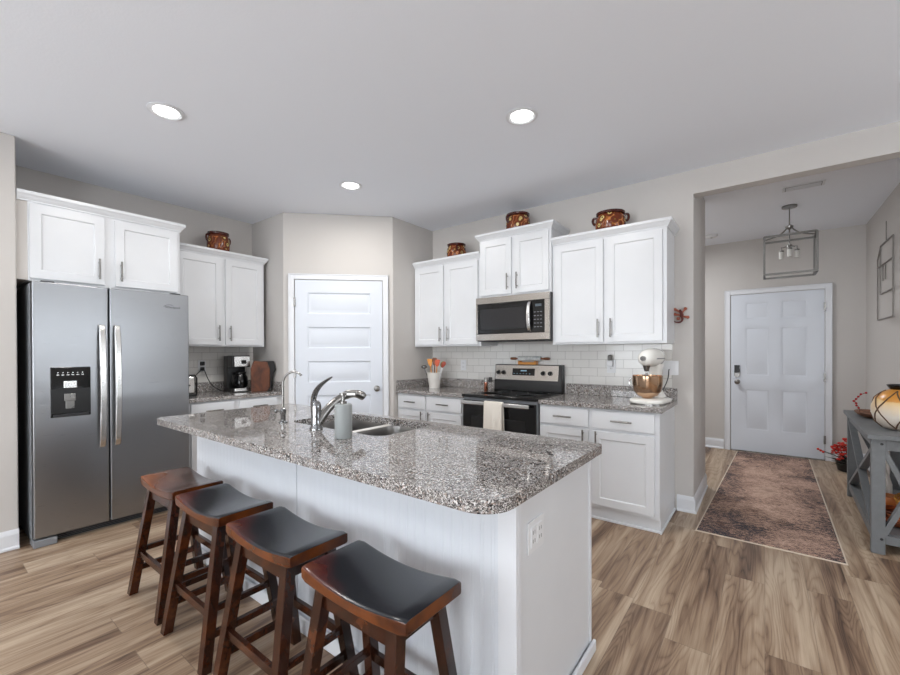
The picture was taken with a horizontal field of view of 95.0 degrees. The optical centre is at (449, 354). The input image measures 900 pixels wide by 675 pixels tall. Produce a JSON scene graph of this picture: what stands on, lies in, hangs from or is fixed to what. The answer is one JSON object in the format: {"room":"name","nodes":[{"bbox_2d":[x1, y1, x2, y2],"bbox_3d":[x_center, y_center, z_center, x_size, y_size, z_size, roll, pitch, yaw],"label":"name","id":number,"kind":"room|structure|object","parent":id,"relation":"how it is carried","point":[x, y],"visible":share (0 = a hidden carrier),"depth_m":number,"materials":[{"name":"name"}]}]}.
{"room":"kitchen","nodes":[
{"label":"kitchen","id":0,"kind":"room"},
{"bbox_2d":[0,132,18,532],"bbox_3d":[-3.238,-0.084,2.957,0.665,2.792,0.117,0,0,37],"label":"wall","id":1,"kind":"structure","parent":0,"point":[9,510],"depth_m":2.77,"materials":[{"name":"grey paint"}]},
{"bbox_2d":[16,166,251,289],"bbox_3d":[-2.890,-0.090,3.996,0.120,2.792,1.962,0,0,37],"label":"wall","id":2,"kind":"structure","parent":0,"point":[197,223],"depth_m":3.89,"materials":[{"name":"grey paint"}]},
{"bbox_2d":[16,188,185,293],"bbox_3d":[-2.864,-0.823,3.386,0.661,0.613,1.026,0,0,37],"label":"upper cabinet","id":3,"kind":"object","parent":2,"relation":"attached to","point":[59,240],"visible":0.87,"depth_m":3.12,"materials":[{"name":"white paint"}]},
{"bbox_2d":[198,360,205,371],"bbox_3d":[-2.568,0.118,4.280,0.030,0.116,0.074,0,0,37],"label":"wall outlet","id":4,"kind":"object","parent":2,"relation":"attached to","point":[201,363],"visible":1,"depth_m":4.27,"materials":[{"name":"white plastic"}]},
{"bbox_2d":[204,369,226,391],"bbox_3d":[-2.429,0.269,4.270,0.246,0.235,0.010,0,0,3],"label":"power cord","id":5,"kind":"object","parent":4,"relation":"attached to","point":[204,369],"visible":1,"depth_m":4.27,"materials":[{"name":"black plastic"}]},
{"bbox_2d":[189,347,252,382],"bbox_3d":[-2.555,0.093,4.330,0.008,0.420,0.986,0,0,37],"label":"backsplash","id":6,"kind":"structure","parent":2,"relation":"attached to","point":[214,356],"depth_m":4.38,"materials":[{"name":"tile"}]},
{"bbox_2d":[180,242,268,346],"bbox_3d":[-2.386,-0.559,4.240,0.386,0.960,0.906,0,0,37],"label":"upper cabinet","id":7,"kind":"object","parent":2,"relation":"attached to","point":[224,290],"visible":0.8,"depth_m":4.15,"materials":[{"name":"white paint"}]},
{"bbox_2d":[205,231,230,251],"bbox_3d":[-2.373,-1.150,4.228,0.210,0.220,0.210,0,0,-8],"label":"terracotta pot","id":8,"kind":"object","parent":7,"relation":"on","point":[219,240],"visible":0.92,"depth_m":4.14,"materials":[{"name":"red"}]},
{"bbox_2d":[252,213,432,416],"bbox_3d":[-1.209,-0.100,4.723,2.239,2.792,0.640,0,0,-8],"label":"wall","id":9,"kind":"structure","parent":0,"point":[306,243],"depth_m":4.46,"materials":[{"name":"grey paint"}]},
{"bbox_2d":[293,280,382,414],"bbox_3d":[-1.179,0.249,4.371,0.918,2.073,0.082,0,0,-8],"label":"door","id":10,"kind":"structure","parent":9,"relation":"in","point":[338,324],"depth_m":4.40,"materials":[{"name":"white paint"}]},
{"bbox_2d":[288,273,388,415],"bbox_3d":[-1.177,0.223,4.397,1.035,2.150,0.030,0,0,-8],"label":"trim","id":11,"kind":"structure","parent":9,"relation":"attached to","point":[291,276],"depth_m":4.38,"materials":[{"name":"white paint"}]},
{"bbox_2d":[0,0,899,245],"bbox_3d":[0.389,-1.530,1.829,8.800,0.120,10.600,0,0,37],"label":"ceiling","id":12,"kind":"structure","parent":0,"point":[283,103],"depth_m":2.40,"materials":[{"name":"white paint"}]},
{"bbox_2d":[146,102,184,120],"bbox_3d":[-1.729,-1.478,2.515,0.196,0.010,0.196,0,0,37],"label":"recessed light","id":13,"kind":"object","parent":12,"relation":"in","point":[166,111],"visible":1,"depth_m":2.51,"materials":[{"name":"white paint"}]},
{"bbox_2d":[153,105,178,117],"bbox_3d":[-1.729,-1.480,2.515,0.133,0.005,0.133,0,0,-13],"label":"diffuser","id":14,"kind":"object","parent":13,"relation":"attached to","point":[163,111],"depth_m":2.51,"materials":[{"name":"white plastic"}]},
{"bbox_2d":[339,181,361,189],"bbox_3d":[-0.874,-1.486,3.636,0.196,0.010,0.196,0,0,37],"label":"recessed light","id":15,"kind":"object","parent":12,"relation":"in","point":[349,185],"visible":1,"depth_m":3.63,"materials":[{"name":"white paint"}]},
{"bbox_2d":[343,183,358,188],"bbox_3d":[-0.874,-1.488,3.636,0.133,0.005,0.133,0,0,-13],"label":"diffuser","id":16,"kind":"object","parent":15,"relation":"attached to","point":[345,185],"depth_m":3.64,"materials":[{"name":"white plastic"}]},
{"bbox_2d":[506,107,537,124],"bbox_3d":[0.448,-1.485,2.578,0.196,0.010,0.196,0,0,37],"label":"recessed light","id":17,"kind":"object","parent":12,"relation":"in","point":[520,115],"visible":1,"depth_m":2.57,"materials":[{"name":"white paint"}]},
{"bbox_2d":[511,110,532,121],"bbox_3d":[0.448,-1.488,2.578,0.133,0.005,0.133,0,0,-13],"label":"diffuser","id":18,"kind":"object","parent":17,"relation":"attached to","point":[517,115],"depth_m":2.58,"materials":[{"name":"white plastic"}]},
{"bbox_2d":[705,233,717,238],"bbox_3d":[3.272,-1.477,5.165,0.136,0.039,0.136,0,0,37],"label":"smoke detector","id":19,"kind":"object","parent":12,"relation":"attached to","point":[714,235],"visible":1,"depth_m":5.12,"materials":[{"name":"white plastic"}]},
{"bbox_2d":[763,204,818,279],"bbox_3d":[3.409,-1.143,4.145,0.418,0.699,0.308,0,0,37],"label":"pendant lantern","id":20,"kind":"object","parent":12,"relation":"hanging from","point":[815,237],"visible":1,"depth_m":4.13,"materials":[{"name":"grey metal"}]},
{"bbox_2d":[779,246,786,259],"bbox_3d":[3.393,-1.035,4.191,0.085,0.125,0.061,0,0,37],"label":"shade","id":21,"kind":"object","parent":20,"relation":"attached to","point":[781,253],"depth_m":4.19,"materials":[{"name":"white glass"}]},
{"bbox_2d":[787,244,792,256],"bbox_3d":[3.382,-1.034,4.109,0.044,0.125,0.092,0,0,37],"label":"shade","id":22,"kind":"object","parent":20,"relation":"attached to","point":[789,250],"depth_m":4.08,"materials":[{"name":"white glass"}]},
{"bbox_2d":[792,245,799,257],"bbox_3d":[3.457,-1.035,4.142,0.085,0.125,0.061,0,0,37],"label":"shade","id":23,"kind":"object","parent":20,"relation":"attached to","point":[796,251],"depth_m":4.13,"materials":[{"name":"white glass"}]},
{"bbox_2d":[782,179,825,192],"bbox_3d":[3.114,-1.483,3.638,0.290,0.012,0.130,0,0,37],"label":"ceiling vent","id":24,"kind":"object","parent":12,"relation":"in","point":[820,182],"visible":1,"depth_m":3.63,"materials":[{"name":"white metal"}]},
{"bbox_2d":[0,447,899,674],"bbox_3d":[0.399,1.355,1.843,8.800,0.100,10.600,0,0,37],"label":"floor","id":25,"kind":"structure","parent":0,"point":[682,600],"depth_m":2.12,"materials":[{"name":"brown wood"}]},
{"bbox_2d":[17,280,188,548],"bbox_3d":[-2.779,0.398,3.349,0.791,1.820,0.952,0,0,37],"label":"refrigerator","id":26,"kind":"object","parent":25,"relation":"on","point":[98,367],"visible":0.98,"depth_m":3.03,"materials":[{"name":"grey metal"}]},
{"bbox_2d":[127,467,229,625],"bbox_3d":[-1.479,0.994,2.274,0.463,0.630,0.375,0,0,37],"label":"bar stool","id":27,"kind":"object","parent":25,"relation":"on","point":[162,487],"visible":0.81,"depth_m":2.24,"materials":[{"name":"brown wood"}]},
{"bbox_2d":[160,483,277,674],"bbox_3d":[-1.072,0.994,1.953,0.463,0.630,0.375,0,0,37],"label":"bar stool","id":28,"kind":"object","parent":25,"relation":"on","point":[209,509],"visible":0.73,"depth_m":1.91,"materials":[{"name":"brown wood"}]},
{"bbox_2d":[189,395,281,471],"bbox_3d":[-2.271,0.865,4.158,0.664,0.875,0.923,0,0,37],"label":"base cabinet","id":29,"kind":"object","parent":25,"relation":"on","point":[200,407],"visible":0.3,"depth_m":3.84,"materials":[{"name":"white paint"}]},
{"bbox_2d":[189,380,281,402],"bbox_3d":[-2.286,0.359,4.160,0.639,0.136,0.930,0,0,37],"label":"countertop","id":30,"kind":"structure","parent":29,"relation":"on","point":[206,392],"depth_m":4.21,"materials":[{"name":"stone"}]},
{"bbox_2d":[189,374,197,396],"bbox_3d":[-2.518,0.288,3.878,0.287,0.205,0.170,0,0,37],"label":"toaster","id":31,"kind":"object","parent":30,"relation":"on","point":[193,379],"visible":0.31,"depth_m":3.84,"materials":[{"name":"silver metal"}]},
{"bbox_2d":[224,355,249,392],"bbox_3d":[-2.246,0.199,4.356,0.264,0.377,0.182,0,0,44],"label":"coffee maker","id":32,"kind":"object","parent":30,"relation":"on","point":[235,377],"visible":1,"depth_m":4.30,"materials":[{"name":"black plastic"}]},
{"bbox_2d":[250,361,275,391],"bbox_3d":[-1.971,0.227,4.356,0.246,0.319,0.100,0,0,-30],"label":"cutting board","id":33,"kind":"object","parent":30,"relation":"on","point":[262,372],"visible":1,"depth_m":4.31,"materials":[{"name":"brown wood"}]},
{"bbox_2d":[213,506,358,674],"bbox_3d":[-0.646,0.994,1.622,0.463,0.630,0.375,0,0,37],"label":"bar stool","id":34,"kind":"object","parent":25,"relation":"on","point":[277,540],"visible":0.95,"depth_m":1.59,"materials":[{"name":"brown wood"}]},
{"bbox_2d":[301,540,460,674],"bbox_3d":[-0.221,0.995,1.285,0.463,0.630,0.375,0,0,37],"label":"bar stool","id":35,"kind":"object","parent":25,"relation":"on","point":[387,599],"visible":1,"depth_m":1.25,"materials":[{"name":"brown wood"}]},
{"bbox_2d":[197,436,595,674],"bbox_3d":[-0.505,0.868,2.239,2.341,0.875,0.722,0,0,37],"label":"kitchen island","id":36,"kind":"object","parent":25,"relation":"on","point":[515,612],"visible":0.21,"depth_m":1.53,"materials":[{"name":"white paint"}]},
{"bbox_2d":[157,403,601,513],"bbox_3d":[-0.588,0.411,2.190,2.470,0.038,0.915,0,0,37],"label":"island countertop","id":37,"kind":"structure","parent":36,"relation":"on","point":[468,469],"depth_m":1.67,"materials":[{"name":"stone"}]},
{"bbox_2d":[274,371,301,422],"bbox_3d":[-0.935,0.242,2.367,0.182,0.300,0.048,0,0,20],"label":"filter faucet","id":38,"kind":"object","parent":37,"relation":"on","point":[282,410],"visible":1,"depth_m":2.37,"materials":[{"name":"silver metal"}]},
{"bbox_2d":[279,407,287,422],"bbox_3d":[-0.961,0.347,2.377,0.048,0.090,0.048,0,0,37],"label":"base","id":39,"kind":"object","parent":38,"relation":"on","point":[282,411],"depth_m":2.36,"materials":[{"name":"silver metal"}]},
{"bbox_2d":[310,377,365,430],"bbox_3d":[-0.591,0.251,2.228,0.164,0.281,0.309,0,0,37],"label":"kitchen faucet","id":40,"kind":"object","parent":37,"relation":"on","point":[318,416],"visible":0.92,"depth_m":2.16,"materials":[{"name":"silver metal"}]},
{"bbox_2d":[310,400,322,430],"bbox_3d":[-0.700,0.315,2.158,0.066,0.155,0.066,0,0,37],"label":"base","id":41,"kind":"object","parent":40,"relation":"on","point":[315,405],"depth_m":2.14,"materials":[{"name":"silver metal"}]},
{"bbox_2d":[334,392,355,438],"bbox_3d":[-0.501,0.286,1.950,0.089,0.214,0.081,0,0,37],"label":"soap dispenser","id":42,"kind":"object","parent":37,"relation":"on","point":[342,410],"visible":1,"depth_m":1.92,"materials":[{"name":"grey ceramic"}]},
{"bbox_2d":[334,403,351,438],"bbox_3d":[-0.504,0.312,1.953,0.081,0.162,0.081,0,0,37],"label":"bottle","id":43,"kind":"object","parent":42,"relation":"on","point":[342,411],"depth_m":1.92,"materials":[{"name":"grey ceramic"}]},
{"bbox_2d":[309,419,414,435],"bbox_3d":[-0.512,0.516,2.363,0.814,0.184,0.464,0,0,37],"label":"sink","id":44,"kind":"object","parent":37,"relation":"in","point":[358,426],"visible":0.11,"depth_m":2.47,"materials":[{"name":"silver metal"}]},
{"bbox_2d":[527,513,543,555],"bbox_3d":[0.287,0.597,1.376,0.009,0.104,0.116,0,0,37],"label":"island outlet","id":45,"kind":"object","parent":36,"relation":"attached to","point":[535,528],"visible":1,"depth_m":1.36,"materials":[{"name":"white plastic"}]},
{"bbox_2d":[531,525,535,547],"bbox_3d":[0.275,0.598,1.356,0.004,0.066,0.036,0,0,37],"label":"socket","id":46,"kind":"object","parent":45,"relation":"attached to","point":[533,527],"depth_m":1.35,"materials":[{"name":"white plastic"}]},
{"bbox_2d":[537,520,541,542],"bbox_3d":[0.304,0.597,1.394,0.004,0.066,0.036,0,0,37],"label":"socket","id":47,"kind":"object","parent":45,"relation":"attached to","point":[539,522],"depth_m":1.39,"materials":[{"name":"white plastic"}]},
{"bbox_2d":[398,393,463,425],"bbox_3d":[-0.042,0.856,4.488,0.908,0.875,0.664,0,0,37],"label":"base cabinet","id":48,"kind":"object","parent":25,"relation":"on","point":[440,409],"visible":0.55,"depth_m":4.23,"materials":[{"name":"white paint"}]},
{"bbox_2d":[396,378,493,397],"bbox_3d":[-0.038,0.349,4.495,0.906,0.136,0.644,0,0,37],"label":"countertop","id":49,"kind":"structure","parent":48,"relation":"on","point":[449,387],"depth_m":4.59,"materials":[{"name":"stone"}]},
{"bbox_2d":[427,372,441,387],"bbox_3d":[-0.177,0.290,4.690,0.172,0.176,0.172,0,0,37],"label":"utensil crock","id":50,"kind":"object","parent":49,"relation":"on","point":[433,378],"visible":0.95,"depth_m":4.63,"materials":[{"name":"white ceramic"}]},
{"bbox_2d":[427,359,431,372],"bbox_3d":[-0.225,0.203,4.704,0.075,0.308,0.012,0,0,17],"label":"wooden spatula","id":51,"kind":"object","parent":50,"relation":"in","point":[428,360],"visible":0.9,"depth_m":4.70,"materials":[{"name":"orange wood"}]},
{"bbox_2d":[432,358,436,372],"bbox_3d":[-0.177,0.196,4.701,0.061,0.320,0.020,0,0,21],"label":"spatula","id":52,"kind":"object","parent":50,"relation":"in","point":[433,359],"visible":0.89,"depth_m":4.70,"materials":[{"name":"brown wood"}]},
{"bbox_2d":[435,360,439,372],"bbox_3d":[-0.144,0.207,4.663,0.067,0.299,0.018,0,0,32],"label":"spatula","id":53,"kind":"object","parent":50,"relation":"in","point":[437,362],"visible":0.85,"depth_m":4.66,"materials":[{"name":"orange plastic"}]},
{"bbox_2d":[439,361,445,378],"bbox_3d":[-0.100,0.216,4.630,0.128,0.283,0.020,0,0,37],"label":"spoon","id":54,"kind":"object","parent":50,"relation":"in","point":[443,364],"visible":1,"depth_m":4.61,"materials":[{"name":"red plastic"}]},
{"bbox_2d":[484,377,487,389],"bbox_3d":[0.380,0.310,4.366,0.041,0.135,0.041,0,0,37],"label":"grinder","id":55,"kind":"object","parent":49,"relation":"on","point":[485,378],"visible":0.9,"depth_m":4.35,"materials":[{"name":"orange metal"}]},
{"bbox_2d":[484,382,487,389],"bbox_3d":[0.380,0.335,4.366,0.040,0.086,0.040,0,0,37],"label":"jar","id":56,"kind":"object","parent":55,"relation":"on","point":[485,383],"depth_m":4.35,"materials":[{"name":"orange glass"}]},
{"bbox_2d":[488,377,491,389],"bbox_3d":[0.431,0.310,4.408,0.041,0.135,0.041,0,0,37],"label":"grinder","id":57,"kind":"object","parent":49,"relation":"on","point":[489,378],"visible":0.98,"depth_m":4.39,"materials":[{"name":"clear glass"}]},
{"bbox_2d":[461,364,564,434],"bbox_3d":[0.604,0.694,3.951,0.768,1.180,0.712,0,0,37],"label":"range","id":58,"kind":"object","parent":25,"relation":"on","point":[520,387],"visible":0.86,"depth_m":3.91,"materials":[{"name":"grey metal"}]},
{"bbox_2d":[483,401,503,430],"bbox_3d":[0.388,0.582,3.678,0.192,0.328,0.057,0,0,37],"label":"kitchen towel","id":59,"kind":"object","parent":58,"relation":"hanging from","point":[493,416],"visible":0.76,"depth_m":3.65,"materials":[{"name":"beige fabric"}]},
{"bbox_2d":[462,389,562,401],"bbox_3d":[0.599,0.385,3.944,0.768,0.026,0.605,0,0,37],"label":"cooktop","id":60,"kind":"object","parent":58,"relation":"in","point":[499,395],"depth_m":3.85,"materials":[{"name":"black"}]},
{"bbox_2d":[518,361,537,364],"bbox_3d":[0.794,0.084,4.208,0.200,0.034,0.056,0,0,37],"label":"stand","id":61,"kind":"object","parent":58,"relation":"on","point":[519,362],"visible":0.98,"depth_m":4.17,"materials":[{"name":"orange wood"}]},
{"bbox_2d":[510,356,549,360],"bbox_3d":[0.810,0.042,4.196,0.444,0.049,0.049,0,0,37],"label":"rolling pin","id":62,"kind":"object","parent":61,"relation":"on","point":[520,358],"visible":1,"depth_m":4.17,"materials":[{"name":"grey stone"}]},
{"bbox_2d":[540,404,675,534],"bbox_3d":[1.309,0.856,3.458,0.940,0.875,0.664,0,0,37],"label":"base cabinet","id":63,"kind":"object","parent":25,"relation":"on","point":[633,477],"visible":0.77,"depth_m":3.13,"materials":[{"name":"white paint"}]},
{"bbox_2d":[538,383,677,413],"bbox_3d":[1.318,0.350,3.461,0.951,0.136,0.644,0,0,37],"label":"countertop","id":64,"kind":"structure","parent":63,"relation":"on","point":[610,397],"depth_m":3.46,"materials":[{"name":"stone"}]},
{"bbox_2d":[628,348,671,404],"bbox_3d":[1.580,0.164,3.264,0.269,0.430,0.387,0,0,45],"label":"stand mixer","id":65,"kind":"object","parent":64,"relation":"on","point":[648,388],"visible":1,"depth_m":3.15,"materials":[{"name":"white metal"}]},
{"bbox_2d":[632,375,662,397],"bbox_3d":[1.530,0.249,3.200,0.224,0.176,0.224,0,0,45],"label":"mixing bowl","id":66,"kind":"object","parent":65,"relation":"on","point":[645,386],"depth_m":3.12,"materials":[{"name":"gold metal"}]},
{"bbox_2d":[695,451,847,564],"bbox_3d":[3.073,1.281,4.008,0.837,0.008,3.115,0,0,37],"label":"runner rug","id":67,"kind":"object","parent":25,"relation":"on","point":[771,501],"visible":1,"depth_m":3.41,"materials":[{"name":"brown fabric"}]},
{"bbox_2d":[817,438,846,472],"bbox_3d":[4.316,1.094,4.538,0.337,0.368,0.332,0,0,-6],"label":"flower arrangement","id":68,"kind":"object","parent":25,"relation":"on","point":[841,461],"visible":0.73,"depth_m":4.52,"materials":[{"name":"red plant"}]},
{"bbox_2d":[843,410,899,554],"bbox_3d":[3.314,0.901,3.132,0.367,0.775,1.460,0,0,39],"label":"console table","id":69,"kind":"object","parent":25,"relation":"on","point":[870,499],"visible":0.82,"depth_m":2.69,"materials":[{"name":"grey paint"}]},
{"bbox_2d":[854,409,871,417],"bbox_3d":[3.449,0.490,3.385,0.189,0.040,0.405,0,0,37],"label":"wooden tray","id":70,"kind":"object","parent":69,"relation":"on","point":[863,412],"visible":0.51,"depth_m":3.45,"materials":[{"name":"brown wood"}]},
{"bbox_2d":[853,392,866,413],"bbox_3d":[3.354,0.396,3.377,0.088,0.185,0.017,0,0,37],"label":"sprig","id":71,"kind":"object","parent":70,"relation":"in","point":[856,403],"visible":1,"depth_m":3.38,"materials":[{"name":"red plant"}]},
{"bbox_2d":[855,484,899,536],"bbox_3d":[3.319,1.172,3.128,0.245,0.023,1.322,0,0,39],"label":"shelf","id":72,"kind":"object","parent":69,"relation":"attached to","point":[895,532],"depth_m":3.33,"materials":[{"name":"grey paint"}]},
{"bbox_2d":[870,384,899,430],"bbox_3d":[3.101,0.360,2.820,0.320,0.308,0.331,0,0,37],"label":"ceramic vase","id":73,"kind":"object","parent":69,"relation":"on","point":[885,405],"visible":1,"depth_m":2.80,"materials":[{"name":"beige ceramic"}]},
{"bbox_2d":[886,464,891,493],"bbox_3d":[3.492,1.018,3.318,0.090,0.280,0.090,0,0,37],"label":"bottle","id":74,"kind":"object","parent":69,"relation":"on","point":[888,480],"visible":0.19,"depth_m":3.28,"materials":[{"name":"white"}]},
{"bbox_2d":[886,505,899,527],"bbox_3d":[3.062,1.112,2.804,0.220,0.100,0.220,0,0,37],"label":"copper pot","id":75,"kind":"object","parent":69,"relation":"on","point":[889,508],"visible":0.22,"depth_m":2.80,"materials":[{"name":"brown"}]},
{"bbox_2d":[893,493,899,504],"bbox_3d":[3.141,1.010,2.857,0.096,0.100,0.102,0,0,37],"label":"ball","id":76,"kind":"object","parent":75,"relation":"in","point":[897,495],"visible":0.84,"depth_m":2.87,"materials":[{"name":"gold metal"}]},
{"bbox_3d":[3.269,1.145,3.075,0.218,0.030,0.290,0,0,37],"label":"copper tray","id":77,"kind":"object","parent":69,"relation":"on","visible":0},
{"bbox_2d":[886,493,898,505],"bbox_3d":[3.268,1.098,3.074,0.130,0.100,0.130,0,0,37],"label":"copper bowl","id":78,"kind":"object","parent":77,"relation":"on","point":[890,500],"visible":0.3,"depth_m":3.03,"materials":[{"name":"orange metal"}]},
{"bbox_2d":[433,121,899,509],"bbox_3d":[2.519,-0.104,3.023,6.861,2.792,0.120,0,0,37],"label":"wall","id":79,"kind":"structure","parent":0,"point":[674,195],"depth_m":3.40,"materials":[{"name":"grey paint"}]},
{"bbox_2d":[413,251,497,346],"bbox_3d":[0.039,-0.570,4.593,0.908,0.960,0.386,0,0,37],"label":"upper cabinet","id":80,"kind":"object","parent":79,"relation":"attached to","point":[447,289],"visible":0.91,"depth_m":4.45,"materials":[{"name":"white paint"}]},
{"bbox_2d":[447,242,465,256],"bbox_3d":[0.072,-1.138,4.555,0.216,0.176,0.216,0,0,-40],"label":"terracotta pot","id":81,"kind":"object","parent":80,"relation":"on","point":[456,248],"visible":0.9,"depth_m":4.46,"materials":[{"name":"red"}]},
{"bbox_2d":[461,360,465,369],"bbox_3d":[0.154,0.121,4.737,0.075,0.118,0.008,0,0,37],"label":"wall outlet","id":82,"kind":"object","parent":79,"relation":"attached to","point":[463,362],"visible":1,"depth_m":4.73,"materials":[{"name":"white plastic"}]},
{"bbox_2d":[475,219,569,297],"bbox_3d":[0.698,-0.887,4.072,0.841,0.635,0.411,0,0,37],"label":"upper cabinet","id":83,"kind":"object","parent":79,"relation":"attached to","point":[516,260],"visible":0.91,"depth_m":3.90,"materials":[{"name":"white paint"}]},
{"bbox_2d":[476,291,552,341],"bbox_3d":[0.680,-0.348,4.063,0.786,0.439,0.448,0,0,37],"label":"microwave","id":84,"kind":"object","parent":83,"relation":"attached to","point":[528,317],"visible":0.98,"depth_m":3.89,"materials":[{"name":"grey metal"}]},
{"bbox_2d":[506,211,529,228],"bbox_3d":[0.675,-1.304,4.093,0.240,0.198,0.240,0,0,22],"label":"terracotta pot","id":85,"kind":"object","parent":83,"relation":"on","point":[516,218],"visible":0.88,"depth_m":3.99,"materials":[{"name":"red ceramic"}]},
{"bbox_2d":[433,344,671,387],"bbox_3d":[0.825,0.091,4.236,2.595,0.400,0.008,0,0,37],"label":"backsplash","id":86,"kind":"structure","parent":79,"relation":"attached to","point":[584,364],"depth_m":3.99,"materials":[{"name":"tile"}]},
{"bbox_2d":[607,360,615,372],"bbox_3d":[1.462,0.107,3.739,0.075,0.118,0.008,0,0,37],"label":"wall outlet","id":87,"kind":"object","parent":79,"relation":"attached to","point":[610,369],"visible":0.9,"depth_m":3.73,"materials":[{"name":"white plastic"}]},
{"bbox_2d":[607,355,612,365],"bbox_3d":[1.442,0.054,3.722,0.050,0.105,0.040,0,0,37],"label":"plug","id":88,"kind":"object","parent":87,"relation":"attached to","point":[609,361],"visible":1,"depth_m":3.71,"materials":[{"name":"white plastic"}]},
{"bbox_2d":[551,216,678,344],"bbox_3d":[1.398,-0.569,3.557,0.966,0.960,0.386,0,0,37],"label":"upper cabinet","id":89,"kind":"object","parent":79,"relation":"attached to","point":[614,285],"visible":1,"depth_m":3.40,"materials":[{"name":"white paint"}]},
{"bbox_2d":[592,208,629,229],"bbox_3d":[1.386,-1.144,3.565,0.250,0.187,0.250,0,0,-12],"label":"terracotta pot","id":90,"kind":"object","parent":89,"relation":"on","point":[606,218],"visible":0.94,"depth_m":3.47,"materials":[{"name":"red"}]},
{"bbox_2d":[663,361,678,374],"bbox_3d":[1.843,0.112,3.448,0.118,0.118,0.009,0,0,37],"label":"light switch","id":91,"kind":"object","parent":79,"relation":"attached to","point":[673,366],"visible":0.91,"depth_m":3.44,"materials":[{"name":"white plastic"}]},
{"bbox_2d":[674,307,689,322],"bbox_3d":[1.899,-0.324,3.396,0.126,0.129,0.031,0,0,37],"label":"wall ornament","id":92,"kind":"object","parent":79,"relation":"attached to","point":[681,314],"visible":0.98,"depth_m":3.39,"materials":[{"name":"red ceramic"}]},
{"bbox_2d":[677,473,707,513],"bbox_3d":[2.194,1.224,3.718,0.141,0.130,0.859,0,0,37],"label":"baseboard","id":93,"kind":"structure","parent":79,"relation":"attached to","point":[688,504],"depth_m":3.41,"materials":[{"name":"white paint"}]},
{"bbox_2d":[695,197,704,490],"bbox_3d":[2.223,-0.099,3.775,0.120,2.775,0.718,0,0,37],"label":"wall","id":94,"kind":"structure","parent":79,"relation":"attached to","point":[699,202],"depth_m":3.67,"materials":[{"name":"grey paint"}]},
{"bbox_2d":[705,224,865,458],"bbox_3d":[3.625,-0.113,5.719,3.230,2.775,0.120,0,0,37],"label":"wall","id":95,"kind":"structure","parent":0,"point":[842,251],"depth_m":5.04,"materials":[{"name":"grey paint"}]},
{"bbox_2d":[705,437,723,448],"bbox_3d":[3.002,1.210,6.114,1.760,0.130,0.022,0,0,37],"label":"baseboard","id":96,"kind":"structure","parent":95,"relation":"attached to","point":[709,442],"depth_m":5.64,"materials":[{"name":"white paint"}]},
{"bbox_2d":[731,289,825,460],"bbox_3d":[4.119,0.244,5.218,0.943,2.062,0.082,0,0,37],"label":"door","id":97,"kind":"structure","parent":95,"relation":"in","point":[778,375],"depth_m":5.22,"materials":[{"name":"white paint"}]},
{"bbox_2d":[725,283,831,461],"bbox_3d":[4.129,0.210,5.242,1.070,2.130,0.030,0,0,37],"label":"door frame","id":98,"kind":"structure","parent":95,"relation":"attached to","point":[827,286],"depth_m":4.98,"materials":[{"name":"white paint"}]},
{"bbox_2d":[832,451,869,471],"bbox_3d":[3.866,1.218,3.776,0.290,0.130,2.694,0,0,37],"label":"baseboard","id":99,"kind":"structure","parent":95,"relation":"attached to","point":[833,456],"depth_m":4.90,"materials":[{"name":"white paint"}]},
{"bbox_2d":[866,183,899,475],"bbox_3d":[4.049,-0.104,3.676,0.120,2.775,2.814,0,0,37],"label":"wall","id":100,"kind":"structure","parent":0,"point":[882,336],"depth_m":4.10,"materials":[{"name":"grey paint"}]},
{"bbox_2d":[877,221,893,320],"bbox_3d":[4.178,-0.807,3.964,0.011,0.924,0.649,0,0,37],"label":"metal wall art","id":101,"kind":"object","parent":100,"relation":"attached to","point":[892,235],"visible":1,"depth_m":3.94,"materials":[{"name":"silver metal"}]},
{"bbox_3d":[-4.189,-0.073,1.264,0.125,2.792,3.731,0,0,37],"label":"wall","id":102,"kind":"structure","parent":0,"visible":0},
{"bbox_2d":[0,528,19,552],"bbox_3d":[-4.085,1.258,1.280,0.022,0.130,3.827,0,0,37],"label":"baseboard","id":103,"kind":"structure","parent":102,"relation":"attached to","point":[9,540],"depth_m":2.76,"materials":[{"name":"white paint"}]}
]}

